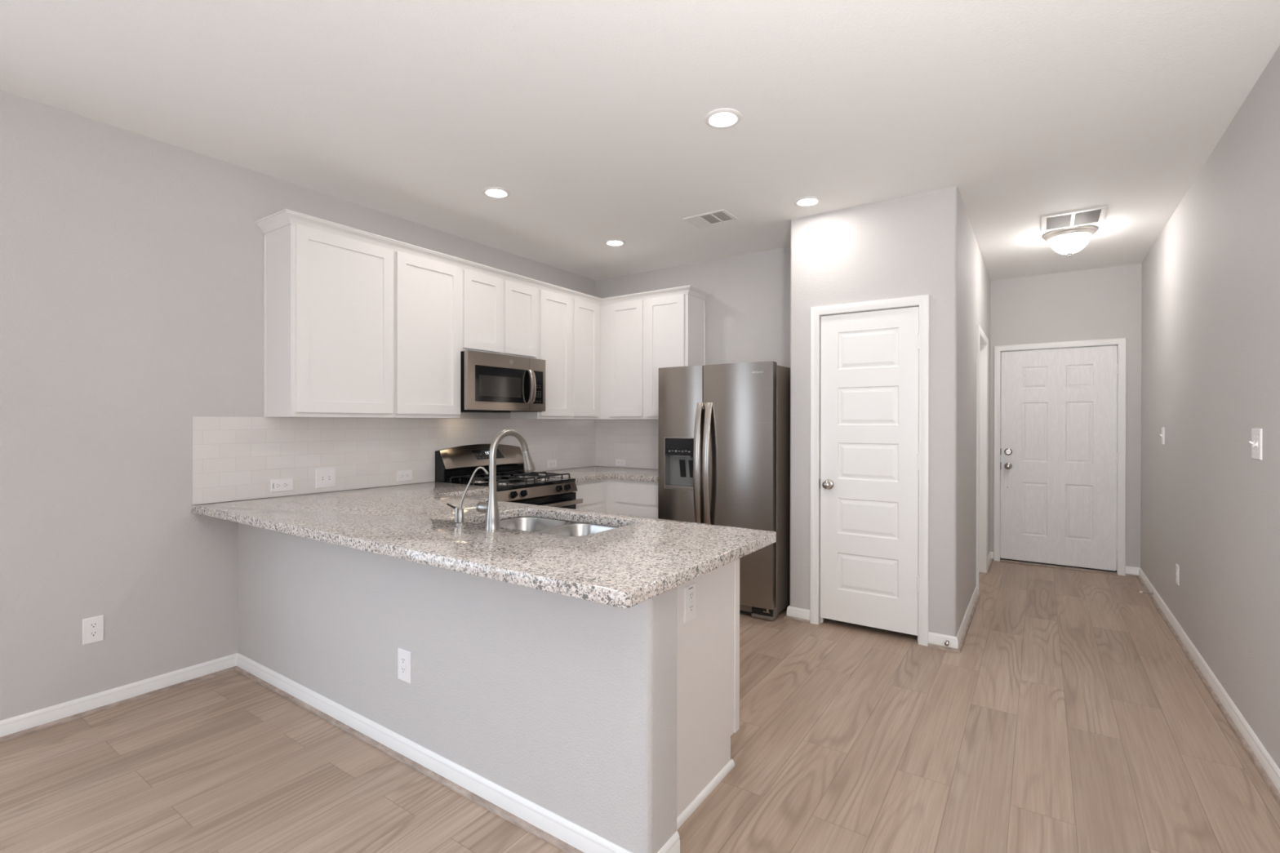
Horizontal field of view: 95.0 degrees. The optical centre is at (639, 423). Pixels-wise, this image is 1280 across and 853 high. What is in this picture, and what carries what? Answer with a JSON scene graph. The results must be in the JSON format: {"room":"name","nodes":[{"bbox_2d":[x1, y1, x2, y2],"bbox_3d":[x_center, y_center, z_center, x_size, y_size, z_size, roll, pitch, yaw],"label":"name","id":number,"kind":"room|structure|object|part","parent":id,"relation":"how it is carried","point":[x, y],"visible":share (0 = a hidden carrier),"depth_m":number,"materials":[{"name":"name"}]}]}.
{"room":"kitchen","nodes":[
{"label":"kitchen","id":0,"kind":"room"},
{"bbox_2d":[0,89,595,720],"bbox_3d":[-2.694,-0.036,2.576,0.120,2.740,8.058,0,0,34],"label":"wall","id":1,"kind":"structure","parent":0,"point":[131,264],"depth_m":2.79,"materials":[{"name":"paint"}]},
{"bbox_2d":[82,614,103,644],"bbox_3d":[-2.527,0.953,2.713,0.007,0.118,0.073,0,0,34],"label":"power outlet","id":2,"kind":"object","parent":1,"relation":"attached to","point":[93,627],"visible":1,"depth_m":2.71,"materials":[{"name":"plastic"}]},
{"bbox_2d":[88,631,98,637],"bbox_3d":[-2.526,0.973,2.712,0.003,0.027,0.034,0,0,34],"label":"receptacle","id":3,"kind":"object","parent":2,"relation":"attached to","point":[91,633],"depth_m":2.71,"materials":[{"name":"plastic"}]},
{"bbox_2d":[88,622,98,629],"bbox_3d":[-2.526,0.933,2.711,0.003,0.027,0.034,0,0,34],"label":"receptacle","id":4,"kind":"object","parent":2,"relation":"attached to","point":[91,625],"depth_m":2.71,"materials":[{"name":"plastic"}]},
{"bbox_2d":[0,653,237,742],"bbox_3d":[-2.667,1.293,2.493,0.026,0.083,1.707,0,0,34],"label":"baseboard","id":5,"kind":"structure","parent":1,"relation":"attached to","point":[30,722],"depth_m":2.75,"materials":[{"name":"paint"}]},
{"bbox_2d":[263,223,393,417],"bbox_3d":[-1.815,-0.567,3.464,0.323,1.056,0.608,0,0,34],"label":"upper cabinet","id":6,"kind":"object","parent":1,"relation":"attached to","point":[328,298],"visible":1,"depth_m":3.30,"materials":[{"name":"paint"}]},
{"bbox_2d":[254,208,710,306],"bbox_3d":[-0.756,-1.099,4.148,0.961,0.055,3.151,0,0,41],"label":"crown molding","id":7,"kind":"structure","parent":6,"relation":"attached to","point":[285,217],"depth_m":3.90,"materials":[{"name":"paint"}]},
{"bbox_2d":[191,416,595,504],"bbox_3d":[-1.373,0.187,4.398,0.008,0.455,3.319,0,0,34],"label":"tile backsplash","id":8,"kind":"structure","parent":1,"relation":"attached to","point":[233,459],"depth_m":3.68,"materials":[{"name":"white tile"}]},
{"bbox_2d":[271,478,293,492],"bbox_3d":[-2.059,0.353,3.379,0.009,0.072,0.120,0,0,34],"label":"power outlet","id":9,"kind":"object","parent":8,"relation":"attached to","point":[286,484],"visible":1,"depth_m":3.38,"materials":[{"name":"plastic"}]},
{"bbox_2d":[276,481,288,488],"bbox_3d":[-2.058,0.353,3.378,0.003,0.033,0.066,0,0,34],"label":"receptacle","id":10,"kind":"object","parent":9,"relation":"attached to","point":[280,485],"depth_m":3.38,"materials":[{"name":"plastic"}]},
{"bbox_2d":[315,466,335,488],"bbox_3d":[-1.920,0.329,3.585,0.007,0.122,0.118,0,0,34],"label":"power outlet","id":11,"kind":"object","parent":8,"relation":"attached to","point":[325,477],"visible":1,"depth_m":3.58,"materials":[{"name":"plastic"}]},
{"bbox_2d":[396,469,412,481],"bbox_3d":[-1.615,0.356,4.032,0.008,0.074,0.116,0,0,34],"label":"power outlet","id":12,"kind":"object","parent":8,"relation":"attached to","point":[402,475],"visible":1,"depth_m":4.02,"materials":[{"name":"plastic"}]},
{"bbox_2d":[400,472,409,478],"bbox_3d":[-1.613,0.356,4.030,0.003,0.033,0.066,0,0,34],"label":"receptacle","id":13,"kind":"object","parent":12,"relation":"attached to","point":[403,475],"depth_m":4.03,"materials":[{"name":"plastic"}]},
{"bbox_2d":[547,459,556,468],"bbox_3d":[-0.783,0.356,5.249,0.008,0.074,0.120,0,0,34],"label":"power outlet","id":14,"kind":"object","parent":8,"relation":"attached to","point":[551,463],"visible":1,"depth_m":5.25,"materials":[{"name":"plastic"}]},
{"bbox_2d":[393,251,460,417],"bbox_3d":[-1.501,-0.568,3.924,0.323,1.056,0.504,0,0,34],"label":"upper cabinet","id":15,"kind":"object","parent":1,"relation":"attached to","point":[427,292],"visible":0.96,"depth_m":3.81,"materials":[{"name":"paint"}]},
{"bbox_2d":[460,268,537,359],"bbox_3d":[-1.146,-0.801,4.444,0.323,0.592,0.753,0,0,34],"label":"upper cabinet","id":16,"kind":"object","parent":1,"relation":"attached to","point":[498,316],"visible":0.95,"depth_m":4.30,"materials":[{"name":"paint"}]},
{"bbox_3d":[-1.123,-0.799,4.208,0.019,0.542,0.350,0,0,34],"label":"door","id":17,"kind":"part","parent":16,"relation":"part of","materials":[{"name":"paint"}]},
{"bbox_2d":[460,350,545,413],"bbox_3d":[-1.097,-0.293,4.399,0.453,0.418,0.763,0,0,34],"label":"microwave oven","id":18,"kind":"object","parent":16,"relation":"attached to","point":[491,383],"visible":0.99,"depth_m":4.24,"materials":[{"name":"silver metal"}]},
{"bbox_3d":[-0.949,-0.282,4.316,0.003,0.250,0.664,0,0,34],"label":"glass","id":19,"kind":"part","parent":18,"relation":"part of","materials":[{"name":"black glass"}]},
{"bbox_3d":[-0.820,-0.282,4.451,0.054,0.256,0.048,0,0,34],"label":"handle","id":20,"kind":"part","parent":18,"relation":"part of","materials":[{"name":"silver metal"}]},
{"bbox_3d":[-0.915,-0.799,4.511,0.019,0.542,0.334,0,0,34],"label":"door","id":21,"kind":"part","parent":16,"relation":"part of","materials":[{"name":"paint"}]},
{"bbox_2d":[511,288,600,419],"bbox_3d":[-0.706,-0.570,5.090,0.323,1.056,0.809,0,0,34],"label":"upper cabinet","id":22,"kind":"object","parent":1,"relation":"attached to","point":[569,329],"visible":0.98,"depth_m":4.95,"materials":[{"name":"paint"}]},
{"bbox_3d":[-0.693,-0.569,4.839,0.019,1.005,0.366,0,0,34],"label":"door","id":23,"kind":"part","parent":22,"relation":"part of","materials":[{"name":"paint"}]},
{"bbox_3d":[-0.473,-0.569,5.160,0.019,1.005,0.334,0,0,34],"label":"door","id":24,"kind":"part","parent":22,"relation":"part of","materials":[{"name":"paint"}]},
{"bbox_2d":[237,522,677,852],"bbox_3d":[-1.041,0.906,2.508,2.693,0.862,0.153,0,0,34],"label":"wall","id":25,"kind":"structure","parent":0,"point":[566,704],"depth_m":2.06,"materials":[{"name":"paint"}]},
{"bbox_2d":[397,648,411,684],"bbox_3d":[-0.943,0.967,2.344,0.083,0.124,0.008,0,0,34],"label":"power outlet","id":26,"kind":"object","parent":25,"relation":"attached to","point":[404,657],"visible":1,"depth_m":2.34,"materials":[{"name":"plastic"}]},
{"bbox_2d":[400,657,405,675],"bbox_3d":[-0.944,0.967,2.342,0.033,0.066,0.003,0,0,34],"label":"receptacle","id":27,"kind":"object","parent":26,"relation":"attached to","point":[402,659],"depth_m":2.34,"materials":[{"name":"plastic"}]},
{"bbox_2d":[234,653,679,852],"bbox_3d":[-1.038,1.296,2.491,2.719,0.083,0.179,0,0,34],"label":"baseboard","id":28,"kind":"structure","parent":25,"relation":"attached to","point":[551,828],"depth_m":2.18,"materials":[{"name":"paint"}]},
{"bbox_2d":[0,0,1279,280],"bbox_3d":[-0.236,-1.451,2.212,4.582,0.100,10.232,0,0,34],"label":"ceiling","id":29,"kind":"structure","parent":0,"point":[591,114],"depth_m":2.53,"materials":[{"name":"paint"}]},
{"bbox_2d":[481,186,510,198],"bbox_3d":[-0.872,-1.401,3.561,0.169,0.009,0.169,0,0,34],"label":"recessed light","id":30,"kind":"object","parent":29,"relation":"in","point":[492,192],"visible":1,"depth_m":3.55,"materials":[{"name":"white plastic"}]},
{"bbox_2d":[604,239,626,246],"bbox_3d":[-0.194,-1.403,4.551,0.169,0.009,0.169,0,0,34],"label":"recessed light","id":31,"kind":"object","parent":29,"relation":"in","point":[613,242],"visible":1,"depth_m":4.53,"materials":[{"name":"white plastic"}]},
{"bbox_2d":[683,208,737,227],"bbox_3d":[0.485,-1.402,4.016,0.307,0.006,0.228,0,0,34],"label":"ceiling vent","id":32,"kind":"object","parent":29,"relation":"in","point":[720,216],"visible":1,"depth_m":4.01,"materials":[{"name":"metal"}]},
{"bbox_2d":[704,108,742,128],"bbox_3d":[0.380,-1.397,2.689,0.169,0.009,0.169,0,0,34],"label":"recessed light","id":33,"kind":"object","parent":29,"relation":"in","point":[721,117],"visible":1,"depth_m":2.67,"materials":[{"name":"plastic"}]},
{"bbox_2d":[793,195,821,206],"bbox_3d":[1.055,-1.399,3.695,0.169,0.009,0.169,0,0,34],"label":"recessed light","id":34,"kind":"object","parent":29,"relation":"in","point":[808,201],"visible":1,"depth_m":3.68,"materials":[{"name":"white plastic"}]},
{"bbox_2d":[1043,225,1097,257],"bbox_3d":[3.147,-1.313,4.297,0.322,0.177,0.322,0,0,34],"label":"dome light","id":35,"kind":"object","parent":29,"relation":"attached to","point":[1067,241],"visible":1,"depth_m":4.22,"materials":[{"name":"white glass"}]},
{"bbox_2d":[1040,205,1107,231],"bbox_3d":[2.956,-1.397,4.009,0.354,0.008,0.360,0,0,34],"label":"ceiling vent","id":36,"kind":"object","parent":29,"relation":"in","point":[1096,215],"visible":1,"depth_m":4.00,"materials":[{"name":"metal"}]},
{"bbox_2d":[0,560,1279,852],"bbox_3d":[-0.241,1.369,2.220,4.582,0.060,10.232,0,0,34],"label":"floor","id":37,"kind":"structure","parent":0,"point":[1068,717],"depth_m":2.33,"materials":[{"name":"brown wood"}]},
{"bbox_2d":[467,493,488,499],"bbox_3d":[-1.367,0.895,3.857,0.628,0.876,0.483,0,0,34],"label":"base cabinet","id":38,"kind":"object","parent":37,"relation":"on","point":[481,496],"visible":0.02,"depth_m":3.82,"materials":[{"name":"paint"}]},
{"bbox_2d":[435,444,582,509],"bbox_3d":[-0.958,0.744,4.356,0.722,1.176,0.801,0,0,34],"label":"gas range","id":39,"kind":"object","parent":37,"relation":"on","point":[455,464],"visible":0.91,"depth_m":4.31,"materials":[{"name":"silver metal"}]},
{"bbox_3d":[-1.169,0.415,4.249,0.140,0.010,0.140,0,0,34],"label":"burner","id":40,"kind":"part","parent":39,"relation":"part of","materials":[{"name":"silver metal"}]},
{"bbox_3d":[-0.962,0.416,4.109,0.156,0.010,0.156,0,0,34],"label":"burner","id":41,"kind":"part","parent":39,"relation":"part of","materials":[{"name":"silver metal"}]},
{"bbox_2d":[447,475,575,491],"bbox_3d":[-0.951,0.432,4.351,0.561,0.024,0.797,0,0,34],"label":"cooktop","id":42,"kind":"object","parent":39,"relation":"in","point":[531,484],"depth_m":4.23,"materials":[{"name":"black metal"}]},
{"bbox_3d":[-0.850,0.480,3.966,0.042,0.050,0.048,0,0,34],"label":"knob","id":43,"kind":"part","parent":39,"relation":"part of","materials":[{"name":"black plastic"}]},
{"bbox_3d":[-0.797,0.479,4.044,0.042,0.050,0.048,0,0,34],"label":"knob","id":44,"kind":"part","parent":39,"relation":"part of","materials":[{"name":"black plastic"}]},
{"bbox_3d":[-0.723,0.483,4.196,0.047,0.072,0.793,0,0,34],"label":"control panel","id":45,"kind":"part","parent":39,"relation":"part of","materials":[{"name":"silver metal"}]},
{"bbox_3d":[-0.730,0.415,4.450,0.148,0.010,0.148,0,0,34],"label":"burner","id":46,"kind":"part","parent":39,"relation":"part of","materials":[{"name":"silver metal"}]},
{"bbox_2d":[508,492,582,509],"bbox_3d":[-0.702,0.812,4.181,0.101,0.571,0.801,0,0,34],"label":"oven","id":47,"kind":"object","parent":39,"relation":"in","point":[559,500],"depth_m":4.28,"materials":[{"name":"silver metal"}]},
{"bbox_3d":[-0.597,0.479,4.337,0.042,0.050,0.048,0,0,34],"label":"knob","id":48,"kind":"part","parent":39,"relation":"part of","materials":[{"name":"black plastic"}]},
{"bbox_3d":[-0.544,0.479,4.414,0.042,0.050,0.048,0,0,34],"label":"knob","id":49,"kind":"part","parent":39,"relation":"part of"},
{"bbox_2d":[566,520,582,524],"bbox_3d":[-0.419,0.900,2.559,0.893,0.876,0.628,0,0,34],"label":"base cabinet","id":50,"kind":"object","parent":37,"relation":"on","point":[571,522],"visible":0.02,"depth_m":2.82,"materials":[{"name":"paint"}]},
{"bbox_2d":[191,481,776,608],"bbox_3d":[-0.762,0.440,2.852,2.762,0.040,1.460,0,0,34],"label":"countertop","id":51,"kind":"structure","parent":50,"relation":"on","point":[632,563],"depth_m":2.18,"materials":[{"name":"stone"}]},
{"bbox_2d":[446,466,488,524],"bbox_3d":[-0.738,0.301,2.502,0.176,0.240,0.049,0,0,-6],"label":"tap","id":52,"kind":"object","parent":51,"relation":"on","point":[459,513],"visible":1,"depth_m":2.49,"materials":[{"name":"silver metal"}]},
{"bbox_3d":[-0.801,0.353,2.504,0.056,0.026,0.010,0,0,21],"label":"lever","id":53,"kind":"part","parent":52,"relation":"part of","materials":[{"name":"metal"}]},
{"bbox_3d":[-0.710,0.272,2.513,0.119,0.181,0.012,0,0,-17],"label":"spout","id":54,"kind":"part","parent":52,"relation":"part of","materials":[{"name":"silver metal"}]},
{"bbox_2d":[475,428,535,530],"bbox_3d":[-0.555,0.221,2.456,0.108,0.402,0.262,0,0,34],"label":"kitchen faucet","id":55,"kind":"object","parent":51,"relation":"on","point":[490,506],"visible":1,"depth_m":2.35,"materials":[{"name":"silver metal"}]},
{"bbox_3d":[-0.623,0.338,2.375,0.044,0.045,0.045,0,0,27],"label":"handle","id":56,"kind":"part","parent":55,"relation":"part of","materials":[{"name":"silver metal"}]},
{"bbox_3d":[-0.542,0.126,2.434,0.028,0.212,0.209,0,0,34],"label":"spout","id":57,"kind":"part","parent":55,"relation":"part of","materials":[{"name":"silver metal"}]},
{"bbox_2d":[480,516,617,536],"bbox_3d":[-0.408,0.555,2.562,0.744,0.184,0.480,0,0,34],"label":"sink","id":58,"kind":"object","parent":51,"relation":"in","point":[534,524],"visible":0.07,"depth_m":2.77,"materials":[{"name":"silver metal"}]},
{"bbox_3d":[-0.571,0.555,2.673,0.351,0.184,0.480,0,0,34],"label":"bowl","id":59,"kind":"part","parent":58,"relation":"part of","materials":[{"name":"silver metal"}]},
{"bbox_3d":[-0.262,0.556,2.462,0.391,0.184,0.480,0,0,34],"label":"bowl","id":60,"kind":"part","parent":58,"relation":"part of","materials":[{"name":"silver metal"}]},
{"bbox_2d":[573,479,606,512],"bbox_3d":[-0.649,0.893,4.909,0.628,0.876,0.440,0,0,34],"label":"base cabinet","id":61,"kind":"object","parent":37,"relation":"on","point":[593,493],"visible":0.18,"depth_m":4.75,"materials":[{"name":"paint"}]},
{"bbox_3d":[-0.410,0.562,4.718,0.019,0.160,0.350,0,0,34],"label":"drawer","id":62,"kind":"part","parent":61,"relation":"part of","materials":[{"name":"paint"}]},
{"bbox_3d":[-0.410,0.937,4.719,0.019,0.520,0.350,0,0,34],"label":"door","id":63,"kind":"part","parent":61,"relation":"part of","materials":[{"name":"paint"}]},
{"bbox_2d":[606,479,657,518],"bbox_3d":[-0.118,0.893,5.170,1.212,0.876,0.628,0,0,34],"label":"base cabinet","id":64,"kind":"object","parent":37,"relation":"on","point":[624,497],"visible":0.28,"depth_m":4.75,"materials":[{"name":"paint"}]},
{"bbox_2d":[538,466,657,482],"bbox_3d":[-0.238,0.435,4.992,1.215,0.040,1.058,0,0,34],"label":"countertop","id":65,"kind":"structure","parent":64,"relation":"on","point":[581,474],"depth_m":4.89,"materials":[{"name":"stone"}]},
{"bbox_3d":[-0.006,0.562,4.724,0.476,0.160,0.019,0,0,34],"label":"drawer","id":66,"kind":"part","parent":64,"relation":"part of","materials":[{"name":"paint"}]},
{"bbox_3d":[-0.007,0.937,4.725,0.476,0.520,0.019,0,0,34],"label":"door","id":67,"kind":"part","parent":64,"relation":"part of","materials":[{"name":"paint"}]},
{"bbox_2d":[657,360,790,621],"bbox_3d":[0.699,0.456,4.464,0.910,1.757,0.815,0,0,34],"label":"refrigerator","id":68,"kind":"object","parent":37,"relation":"on","point":[724,429],"visible":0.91,"depth_m":4.11,"materials":[{"name":"silver metal"}]},
{"bbox_3d":[0.291,0.293,4.337,0.260,0.386,0.014,0,0,34],"label":"dispenser frame","id":69,"kind":"part","parent":68,"relation":"part of","materials":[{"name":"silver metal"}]},
{"bbox_3d":[0.310,0.411,4.366,0.377,1.669,0.080,0,0,34],"label":"freezer door","id":70,"kind":"part","parent":68,"relation":"part of","materials":[{"name":"silver metal"}]},
{"bbox_3d":[0.317,0.238,4.357,0.152,0.016,0.040,0,0,34],"label":"dispenser spout","id":71,"kind":"part","parent":68,"relation":"part of","materials":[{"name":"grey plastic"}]},
{"bbox_3d":[0.416,0.334,4.210,0.046,0.972,0.077,0,0,34],"label":"handle","id":72,"kind":"part","parent":68,"relation":"part of","materials":[{"name":"silver metal"}]},
{"bbox_3d":[0.477,0.334,4.168,0.046,0.972,0.077,0,0,34],"label":"handle","id":73,"kind":"part","parent":68,"relation":"part of","materials":[{"name":"silver metal"}]},
{"bbox_3d":[0.685,0.413,4.104,0.527,1.669,0.082,0,0,34],"label":"fresh food door","id":74,"kind":"part","parent":68,"relation":"part of","materials":[{"name":"silver metal"}]},
{"bbox_3d":[0.084,0.902,2.216,0.322,0.876,0.628,0,0,34],"label":"base cabinet","id":75,"kind":"object","parent":37,"relation":"on","visible":0},
{"bbox_2d":[683,582,695,623],"bbox_3d":[0.174,0.616,2.023,0.009,0.122,0.078,0,0,34],"label":"power outlet","id":76,"kind":"object","parent":75,"relation":"attached to","point":[689,605],"visible":1,"depth_m":2.01,"materials":[{"name":"plastic"}]},
{"bbox_2d":[688,591,693,613],"bbox_3d":[0.176,0.616,2.022,0.003,0.066,0.033,0,0,34],"label":"receptacle","id":77,"kind":"object","parent":76,"relation":"attached to","point":[691,594],"depth_m":2.02,"materials":[{"name":"plastic"}]},
{"bbox_2d":[676,558,739,830],"bbox_3d":[0.224,0.902,2.108,0.029,0.876,0.610,0,0,34],"label":"peninsula end panel","id":78,"kind":"object","parent":75,"relation":"attached to","point":[708,644],"visible":0.63,"depth_m":2.13,"materials":[{"name":"paint"}]},
{"bbox_3d":[0.212,1.329,2.079,0.014,0.022,0.547,0,0,34],"label":"shoe moulding","id":79,"kind":"part","parent":78,"relation":"part of","materials":[{"name":"paint"}]},
{"bbox_2d":[595,246,790,469],"bbox_3d":[0.544,-0.038,5.171,2.303,2.740,0.120,0,0,34],"label":"wall","id":80,"kind":"structure","parent":0,"point":[748,304],"depth_m":4.90,"materials":[{"name":"paint"}]},
{"bbox_2d":[595,419,657,469],"bbox_3d":[0.063,0.186,5.422,1.209,0.455,0.008,0,0,34],"label":"tile backsplash","id":81,"kind":"structure","parent":80,"relation":"attached to","point":[635,441],"depth_m":5.54,"materials":[{"name":"white tile"}]},
{"bbox_2d":[615,458,626,466],"bbox_3d":[-0.184,0.367,5.582,0.120,0.068,0.008,0,0,34],"label":"power outlet","id":82,"kind":"object","parent":81,"relation":"attached to","point":[619,462],"visible":1,"depth_m":5.58,"materials":[{"name":"plastic"}]},
{"bbox_2d":[617,460,623,464],"bbox_3d":[-0.185,0.367,5.580,0.066,0.033,0.003,0,0,34],"label":"receptacle","id":83,"kind":"object","parent":82,"relation":"attached to","point":[620,462],"depth_m":5.58,"materials":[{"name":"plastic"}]},
{"bbox_2d":[600,293,706,419],"bbox_3d":[-0.026,-0.569,5.289,1.222,1.056,0.323,0,0,34],"label":"upper cabinet","id":84,"kind":"object","parent":80,"relation":"attached to","point":[639,338],"visible":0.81,"depth_m":5.07,"materials":[{"name":"paint"}]},
{"bbox_3d":[-0.124,-0.569,5.172,0.357,1.005,0.019,0,0,34],"label":"door","id":85,"kind":"part","parent":84,"relation":"part of","materials":[{"name":"paint"}]},
{"bbox_3d":[0.212,-0.567,4.942,0.368,1.005,0.019,0,0,34],"label":"door","id":86,"kind":"part","parent":84,"relation":"part of","materials":[{"name":"paint"}]},
{"bbox_2d":[789,186,959,636],"bbox_3d":[1.477,-0.033,3.789,1.016,2.740,0.110,0,0,34],"label":"wall","id":87,"kind":"structure","parent":0,"point":[907,246],"depth_m":3.64,"materials":[{"name":"paint"}]},
{"bbox_2d":[783,605,809,623],"bbox_3d":[1.096,1.295,4.030,0.174,0.083,0.126,0,0,34],"label":"baseboard","id":88,"kind":"structure","parent":87,"relation":"attached to","point":[796,614],"depth_m":3.98,"materials":[{"name":"paint"}]},
{"bbox_3d":[1.095,1.327,4.030,0.174,0.018,0.126,0,0,34],"label":"shoe moulding","id":89,"kind":"part","parent":88,"relation":"part of","materials":[{"name":"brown wood"}]},
{"bbox_2d":[819,306,919,635],"bbox_3d":[1.446,0.288,3.730,0.620,2.008,0.101,0,0,34],"label":"door","id":90,"kind":"structure","parent":87,"relation":"in","point":[869,375],"depth_m":3.73,"materials":[{"name":"paint"}]},
{"bbox_3d":[1.231,0.401,3.856,0.066,0.066,0.067,0,0,34],"label":"knob","id":91,"kind":"part","parent":90,"relation":"part of","materials":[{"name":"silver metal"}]},
{"bbox_2d":[809,294,929,646],"bbox_3d":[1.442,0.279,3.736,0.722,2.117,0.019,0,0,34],"label":"trim","id":92,"kind":"structure","parent":87,"relation":"attached to","point":[923,301],"depth_m":3.58,"materials":[{"name":"paint"}]},
{"bbox_2d":[958,192,990,629],"bbox_3d":[2.636,-0.033,4.684,0.110,2.740,2.674,0,0,34],"label":"wall","id":93,"kind":"structure","parent":0,"point":[974,277],"depth_m":4.05,"materials":[{"name":"paint"}]},
{"bbox_2d":[944,640,949,646],"bbox_3d":[1.808,1.289,3.452,0.025,0.025,0.054,0,0,34],"label":"door stop","id":94,"kind":"object","parent":93,"relation":"attached to","point":[947,642],"visible":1,"depth_m":3.43,"materials":[{"name":"silver metal"}]},
{"bbox_2d":[928,586,979,653],"bbox_3d":[2.173,1.296,4.021,0.173,0.083,1.326,0,0,34],"label":"baseboard","id":95,"kind":"structure","parent":93,"relation":"attached to","point":[937,641],"depth_m":3.53,"materials":[{"name":"paint"}]},
{"bbox_2d":[976,324,988,595],"bbox_3d":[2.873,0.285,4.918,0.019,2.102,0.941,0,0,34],"label":"trim","id":96,"kind":"structure","parent":93,"relation":"attached to","point":[980,333],"depth_m":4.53,"materials":[{"name":"paint"}]},
{"bbox_2d":[987,551,993,571],"bbox_3d":[3.295,1.294,5.530,0.030,0.083,0.537,0,0,34],"label":"baseboard","id":97,"kind":"structure","parent":93,"relation":"attached to","point":[990,557],"depth_m":5.60,"materials":[{"name":"paint"}]},
{"bbox_3d":[3.295,1.326,5.530,0.030,0.018,0.537,0,0,34],"label":"shoe moulding","id":98,"kind":"part","parent":97,"relation":"part of","materials":[{"name":"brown wood"}]},
{"bbox_2d":[989,262,1142,567],"bbox_3d":[3.892,-0.034,5.518,1.243,2.740,0.120,0,0,34],"label":"wall","id":99,"kind":"structure","parent":0,"point":[1100,303],"depth_m":5.33,"materials":[{"name":"paint"}]},
{"bbox_2d":[1000,557,1116,572],"bbox_3d":[3.914,1.316,5.524,0.888,0.012,0.090,0,0,34],"label":"trim","id":100,"kind":"structure","parent":99,"relation":"attached to","point":[1000,557],"depth_m":5.47,"materials":[{"name":"brown wood"}]},
{"bbox_2d":[1000,559,1117,575],"bbox_3d":[3.896,1.329,5.497,0.888,0.014,0.155,0,0,34],"label":"threshold","id":101,"kind":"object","parent":99,"relation":"attached to","point":[1001,560],"depth_m":5.43,"materials":[{"name":"brown metal"}]},
{"bbox_2d":[1000,346,1118,571],"bbox_3d":[3.877,0.306,5.457,0.902,2.007,0.111,0,0,34],"label":"door","id":102,"kind":"structure","parent":99,"relation":"in","point":[1059,456],"depth_m":5.46,"materials":[{"name":"white paint"}]},
{"bbox_3d":[3.548,0.408,5.655,0.066,0.066,0.067,0,0,34],"label":"knob","id":103,"kind":"part","parent":102,"relation":"part of","materials":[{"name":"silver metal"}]},
{"bbox_2d":[993,337,1126,575],"bbox_3d":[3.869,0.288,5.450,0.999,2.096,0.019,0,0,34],"label":"trim","id":104,"kind":"structure","parent":99,"relation":"attached to","point":[1122,342],"depth_m":5.26,"materials":[{"name":"paint"}]},
{"bbox_2d":[1125,566,1140,577],"bbox_3d":[4.319,1.297,5.140,0.102,0.083,0.026,0,0,34],"label":"baseboard","id":105,"kind":"structure","parent":99,"relation":"attached to","point":[1131,571],"depth_m":5.14,"materials":[{"name":"paint"}]},
{"bbox_3d":[4.319,1.329,5.140,0.102,0.018,0.026,0,0,34],"label":"shoe moulding","id":106,"kind":"part","parent":105,"relation":"part of","materials":[{"name":"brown wood"}]},
{"bbox_2d":[1140,45,1279,768],"bbox_3d":[1.604,-0.025,0.958,0.120,2.740,10.232,0,0,34],"label":"wall","id":107,"kind":"structure","parent":0,"point":[1211,280],"depth_m":2.80,"materials":[{"name":"paint"}]},
{"bbox_2d":[1139,591,1153,595],"bbox_3d":[3.880,1.294,4.497,0.079,0.020,0.020,0,0,34],"label":"door stop","id":108,"kind":"object","parent":107,"relation":"attached to","point":[1140,592],"visible":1,"depth_m":4.50,"materials":[{"name":"metal"}]},
{"bbox_2d":[1160,426,1164,444],"bbox_3d":[3.722,0.085,4.185,0.020,0.122,0.080,0,0,34],"label":"light switch","id":109,"kind":"object","parent":107,"relation":"attached to","point":[1162,434],"visible":1,"depth_m":4.17,"materials":[{"name":"plastic"}]},
{"bbox_3d":[3.728,0.085,4.181,0.006,0.122,0.080,0,0,34],"label":"plate","id":110,"kind":"part","parent":109,"relation":"part of","materials":[{"name":"plastic"}]},
{"bbox_2d":[1175,564,1179,585],"bbox_3d":[3.415,0.958,3.730,0.008,0.122,0.078,0,0,34],"label":"power outlet","id":111,"kind":"object","parent":107,"relation":"attached to","point":[1177,567],"visible":1,"depth_m":3.71,"materials":[{"name":"plastic"}]},
{"bbox_2d":[1137,568,1279,805],"bbox_3d":[1.542,1.304,1.003,0.026,0.083,9.992,0,0,34],"label":"baseboard","id":112,"kind":"structure","parent":107,"relation":"attached to","point":[1261,759],"depth_m":2.74,"materials":[{"name":"paint"}]},
{"bbox_2d":[1248,428,1262,460],"bbox_3d":[2.485,0.081,2.374,0.020,0.124,0.118,0,0,34],"label":"light switch","id":113,"kind":"object","parent":107,"relation":"attached to","point":[1256,433],"visible":1,"depth_m":2.36,"materials":[{"name":"plastic"}]}
]}

